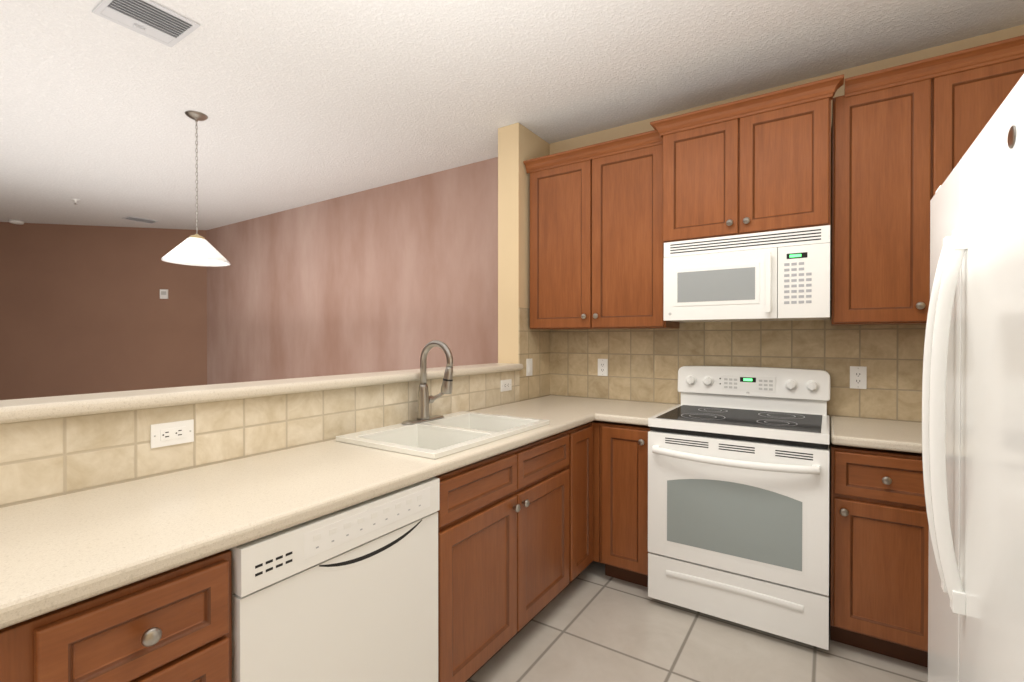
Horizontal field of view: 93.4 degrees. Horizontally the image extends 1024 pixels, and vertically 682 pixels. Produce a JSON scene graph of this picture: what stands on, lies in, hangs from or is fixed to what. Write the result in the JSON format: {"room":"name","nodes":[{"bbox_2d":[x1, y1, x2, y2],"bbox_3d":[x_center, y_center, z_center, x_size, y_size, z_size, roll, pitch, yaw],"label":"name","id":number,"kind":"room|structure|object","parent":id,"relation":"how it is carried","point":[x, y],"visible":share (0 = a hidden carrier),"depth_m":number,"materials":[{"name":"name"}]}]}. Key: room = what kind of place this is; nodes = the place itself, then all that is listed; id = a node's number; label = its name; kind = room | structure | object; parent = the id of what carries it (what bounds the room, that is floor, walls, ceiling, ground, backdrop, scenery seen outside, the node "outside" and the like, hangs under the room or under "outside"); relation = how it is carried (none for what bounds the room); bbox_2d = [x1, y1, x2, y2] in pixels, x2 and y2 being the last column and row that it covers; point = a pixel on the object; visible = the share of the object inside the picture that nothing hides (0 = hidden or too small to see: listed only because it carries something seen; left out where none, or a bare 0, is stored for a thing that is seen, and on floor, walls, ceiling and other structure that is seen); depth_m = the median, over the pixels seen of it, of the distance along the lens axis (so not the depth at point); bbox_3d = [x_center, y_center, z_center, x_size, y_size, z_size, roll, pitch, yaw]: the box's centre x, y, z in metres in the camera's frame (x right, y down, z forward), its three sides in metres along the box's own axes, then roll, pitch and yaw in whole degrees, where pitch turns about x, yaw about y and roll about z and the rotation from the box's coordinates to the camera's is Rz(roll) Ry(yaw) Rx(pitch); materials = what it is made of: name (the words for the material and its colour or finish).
{"room":"kitchen","nodes":[
{"label":"kitchen","id":0,"kind":"room"},
{"bbox_2d":[0,222,206,399],"bbox_3d":[-6.279,-0.071,5.883,5.000,2.743,0.100,0,0,-12],"label":"wall","id":1,"kind":"structure","parent":0,"point":[85,309],"depth_m":6.05,"materials":[{"name":"brown paint"}]},
{"bbox_2d":[160,289,167,298],"bbox_3d":[-4.465,-0.602,6.191,0.090,0.120,0.024,0,0,-12],"label":"thermostat","id":2,"kind":"object","parent":1,"relation":"attached to","point":[163,293],"visible":1,"depth_m":6.18,"materials":[{"name":"white plastic"}]},
{"bbox_2d":[0,0,1023,229],"bbox_3d":[-3.584,-1.463,2.679,11.250,0.080,5.800,0,0,33],"label":"ceiling","id":3,"kind":"structure","parent":0,"point":[299,103],"depth_m":2.63,"materials":[{"name":"white paint"}]},
{"bbox_2d":[8,220,23,224],"bbox_3d":[-5.948,-1.424,5.791,0.136,0.036,0.136,0,0,33],"label":"smoke detector","id":4,"kind":"object","parent":3,"relation":"attached to","point":[16,222],"visible":1,"depth_m":5.76,"materials":[{"name":"white plastic"}]},
{"bbox_2d":[122,216,158,223],"bbox_3d":[-4.411,-1.432,5.725,0.200,0.020,0.300,0,0,33],"label":"ceiling vent","id":5,"kind":"object","parent":3,"relation":"in","point":[138,219],"visible":1,"depth_m":5.70,"materials":[{"name":"silver metal"}]},
{"bbox_2d":[92,0,199,46],"bbox_3d":[-1.602,-1.409,2.118,0.290,0.020,0.300,0,0,33],"label":"ceiling vent","id":6,"kind":"object","parent":3,"relation":"in","point":[153,20],"visible":0.98,"depth_m":2.12,"materials":[{"name":"silver metal"}]},
{"bbox_2d":[161,110,230,266],"bbox_3d":[-1.990,-0.961,3.045,0.366,0.928,0.366,0,0,33],"label":"pendant light","id":7,"kind":"object","parent":3,"relation":"hanging from","point":[199,249],"visible":1,"depth_m":3.01,"materials":[{"name":"white glass"}]},
{"bbox_2d":[498,123,548,363],"bbox_3d":[0.089,-0.056,3.372,0.165,2.743,0.420,0,0,33],"label":"wall","id":8,"kind":"structure","parent":0,"point":[518,144],"depth_m":3.20,"materials":[{"name":"beige paint"}]},
{"bbox_2d":[518,308,549,400],"bbox_3d":[0.161,0.096,3.326,0.008,0.630,0.420,0,0,33],"label":"backsplash","id":9,"kind":"structure","parent":8,"relation":"attached to","point":[534,344],"depth_m":3.30,"materials":[{"name":"tile"}]},
{"bbox_2d":[526,358,531,375],"bbox_3d":[0.119,0.176,3.246,0.010,0.115,0.070,0,0,33],"label":"light switch","id":10,"kind":"object","parent":9,"relation":"attached to","point":[528,367],"visible":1,"depth_m":3.23,"materials":[{"name":"white plastic"}]},
{"bbox_2d":[207,24,1023,587],"bbox_3d":[-0.765,-0.061,4.245,8.250,2.743,0.100,0,0,33],"label":"wall","id":11,"kind":"structure","parent":0,"point":[400,275],"depth_m":4.53,"materials":[{"name":"pink paint"}]},
{"bbox_2d":[523,130,679,329],"bbox_3d":[0.558,-0.630,3.082,0.910,1.105,0.378,0,0,33],"label":"upper cabinet","id":12,"kind":"object","parent":11,"relation":"attached to","point":[596,253],"visible":0.96,"depth_m":2.93,"materials":[{"name":"brown wood"}]},
{"bbox_2d":[550,301,925,422],"bbox_3d":[1.302,0.099,2.822,2.452,0.630,0.008,0,0,33],"label":"backsplash","id":13,"kind":"structure","parent":11,"relation":"attached to","point":[644,365],"depth_m":2.77,"materials":[{"name":"tile"}]},
{"bbox_2d":[598,359,607,375],"bbox_3d":[0.614,0.178,3.265,0.070,0.115,0.007,0,0,33],"label":"electrical outlet","id":14,"kind":"object","parent":13,"relation":"attached to","point":[602,367],"visible":1,"depth_m":3.26,"materials":[{"name":"white plastic"}]},
{"bbox_2d":[850,366,866,388],"bbox_3d":[1.789,0.189,2.492,0.070,0.115,0.007,0,0,33],"label":"electrical outlet","id":15,"kind":"object","parent":13,"relation":"attached to","point":[858,377],"visible":1,"depth_m":2.49,"materials":[{"name":"white plastic"}]},
{"bbox_2d":[664,225,829,322],"bbox_3d":[1.247,-0.324,2.582,0.759,0.424,0.453,0,0,33],"label":"microwave","id":16,"kind":"object","parent":11,"relation":"attached to","point":[781,275],"visible":1,"depth_m":2.40,"materials":[{"name":"white"}]},
{"bbox_2d":[650,74,843,243],"bbox_3d":[1.241,-0.864,2.579,0.870,0.652,0.466,0,0,33],"label":"upper cabinet","id":17,"kind":"object","parent":11,"relation":"attached to","point":[757,164],"depth_m":2.39,"materials":[{"name":"brown wood"}]},
{"bbox_2d":[831,35,1023,325],"bbox_3d":[1.899,-0.642,2.199,0.734,1.126,0.378,0,0,33],"label":"upper cabinet","id":18,"kind":"object","parent":11,"relation":"attached to","point":[904,136],"visible":0.56,"depth_m":2.15,"materials":[{"name":"brown wood"}]},
{"bbox_2d":[467,561,927,681],"bbox_3d":[-3.584,1.360,2.697,11.250,0.080,5.800,0,0,33],"label":"floor","id":19,"kind":"structure","parent":0,"point":[592,622],"depth_m":2.06,"materials":[{"name":"tile"}]},
{"bbox_2d":[0,549,231,681],"bbox_3d":[-0.943,0.896,1.056,0.639,0.868,0.371,0,0,33],"label":"drawers","id":20,"kind":"object","parent":19,"relation":"on","point":[173,625],"visible":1,"depth_m":0.91,"materials":[{"name":"brown wood"}]},
{"bbox_2d":[228,477,439,681],"bbox_3d":[-0.664,0.883,1.482,0.604,0.864,0.638,0,0,33],"label":"dishwasher","id":21,"kind":"object","parent":19,"relation":"on","point":[349,594],"visible":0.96,"depth_m":1.28,"materials":[{"name":"white metal"}]},
{"bbox_2d":[435,431,568,681],"bbox_3d":[-0.217,0.889,2.160,0.639,0.868,0.978,0,0,33],"label":"sink base","id":22,"kind":"object","parent":19,"relation":"on","point":[503,549],"visible":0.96,"depth_m":1.90,"materials":[{"name":"brown wood"}]},
{"bbox_2d":[0,395,619,628],"bbox_3d":[-0.403,0.420,1.885,0.630,0.040,3.429,0,0,33],"label":"countertop","id":23,"kind":"structure","parent":22,"relation":"on","point":[57,552],"depth_m":1.16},
{"bbox_2d":[401,340,452,424],"bbox_3d":[-0.349,0.187,2.245,0.222,0.380,0.275,0,0,33],"label":"pull-down faucet","id":24,"kind":"object","parent":23,"relation":"on","point":[425,399],"visible":1,"depth_m":2.26,"materials":[{"name":"silver metal"}]},
{"bbox_2d":[336,411,549,458],"bbox_3d":[-0.262,0.478,2.110,0.530,0.200,0.800,0,0,33],"label":"double-bowl sink","id":25,"kind":"object","parent":23,"relation":"in","point":[451,433],"visible":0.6,"depth_m":2.11,"materials":[{"name":"white ceramic"}]},
{"bbox_2d":[554,420,604,598],"bbox_3d":[0.295,0.884,2.946,0.631,0.868,0.891,0,0,33],"label":"base cabinet","id":26,"kind":"object","parent":19,"relation":"on","point":[583,466],"visible":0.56,"depth_m":2.56,"materials":[{"name":"brown wood"}]},
{"bbox_2d":[600,422,649,586],"bbox_3d":[0.754,0.885,2.800,0.289,0.868,0.647,0,0,33],"label":"base cabinet","id":27,"kind":"object","parent":19,"relation":"on","point":[624,552],"depth_m":2.57,"materials":[{"name":"brown wood"}]},
{"bbox_2d":[596,400,676,425],"bbox_3d":[0.751,0.414,2.797,0.295,0.040,0.636,0,0,33],"label":"countertop","id":28,"kind":"structure","parent":27,"relation":"on","point":[627,412],"depth_m":2.70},
{"bbox_2d":[648,366,829,649],"bbox_3d":[1.161,0.734,2.454,0.763,1.174,0.744,0,0,33],"label":"electric range","id":29,"kind":"object","parent":19,"relation":"on","point":[738,494],"visible":1,"depth_m":2.22,"materials":[{"name":"white enameled metal"},{"name":"glass"},{"name":"plastic"}]},
{"bbox_2d":[830,443,928,667],"bbox_3d":[1.824,0.889,2.096,0.734,0.868,0.647,0,0,33],"label":"base cabinet","id":30,"kind":"object","parent":19,"relation":"on","point":[879,540],"visible":0.54,"depth_m":1.97,"materials":[{"name":"brown wood"}]},
{"bbox_2d":[831,416,921,452],"bbox_3d":[1.827,0.418,2.097,0.736,0.040,0.624,0,0,33],"label":"countertop","id":31,"kind":"structure","parent":30,"relation":"on","point":[902,436],"depth_m":2.06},
{"bbox_2d":[922,74,1023,681],"bbox_3d":[1.236,0.452,0.772,0.863,1.729,0.910,0,0,33],"label":"refrigerator","id":32,"kind":"object","parent":19,"relation":"on","point":[973,418],"visible":1,"depth_m":0.91,"materials":[{"name":"white metal"}]},
{"bbox_3d":[-0.842,0.760,1.925,0.125,1.128,3.030,0,0,33],"label":"wall","id":33,"kind":"structure","parent":0,"visible":0},
{"bbox_2d":[0,370,519,507],"bbox_3d":[-0.787,0.308,1.886,0.008,0.224,3.030,0,0,33],"label":"backsplash","id":34,"kind":"structure","parent":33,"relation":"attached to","point":[41,459],"depth_m":1.56,"materials":[{"name":"tile"}]},
{"bbox_2d":[150,419,193,447],"bbox_3d":[-1.042,0.284,1.482,0.007,0.070,0.115,0,0,33],"label":"outlet","id":35,"kind":"object","parent":34,"relation":"attached to","point":[170,433],"visible":1,"depth_m":1.48,"materials":[{"name":"white plastic"}]},
{"bbox_2d":[501,379,511,391],"bbox_3d":[-0.035,0.277,3.013,0.007,0.070,0.115,0,0,33],"label":"outlet","id":36,"kind":"object","parent":34,"relation":"attached to","point":[506,385],"visible":1,"depth_m":3.01,"materials":[{"name":"white plastic"}]},
{"bbox_2d":[0,363,522,423],"bbox_3d":[-0.843,0.174,1.919,0.217,0.040,3.026,0,0,33],"label":"cap","id":37,"kind":"object","parent":33,"relation":"on","point":[24,409],"visible":1,"depth_m":1.54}
]}

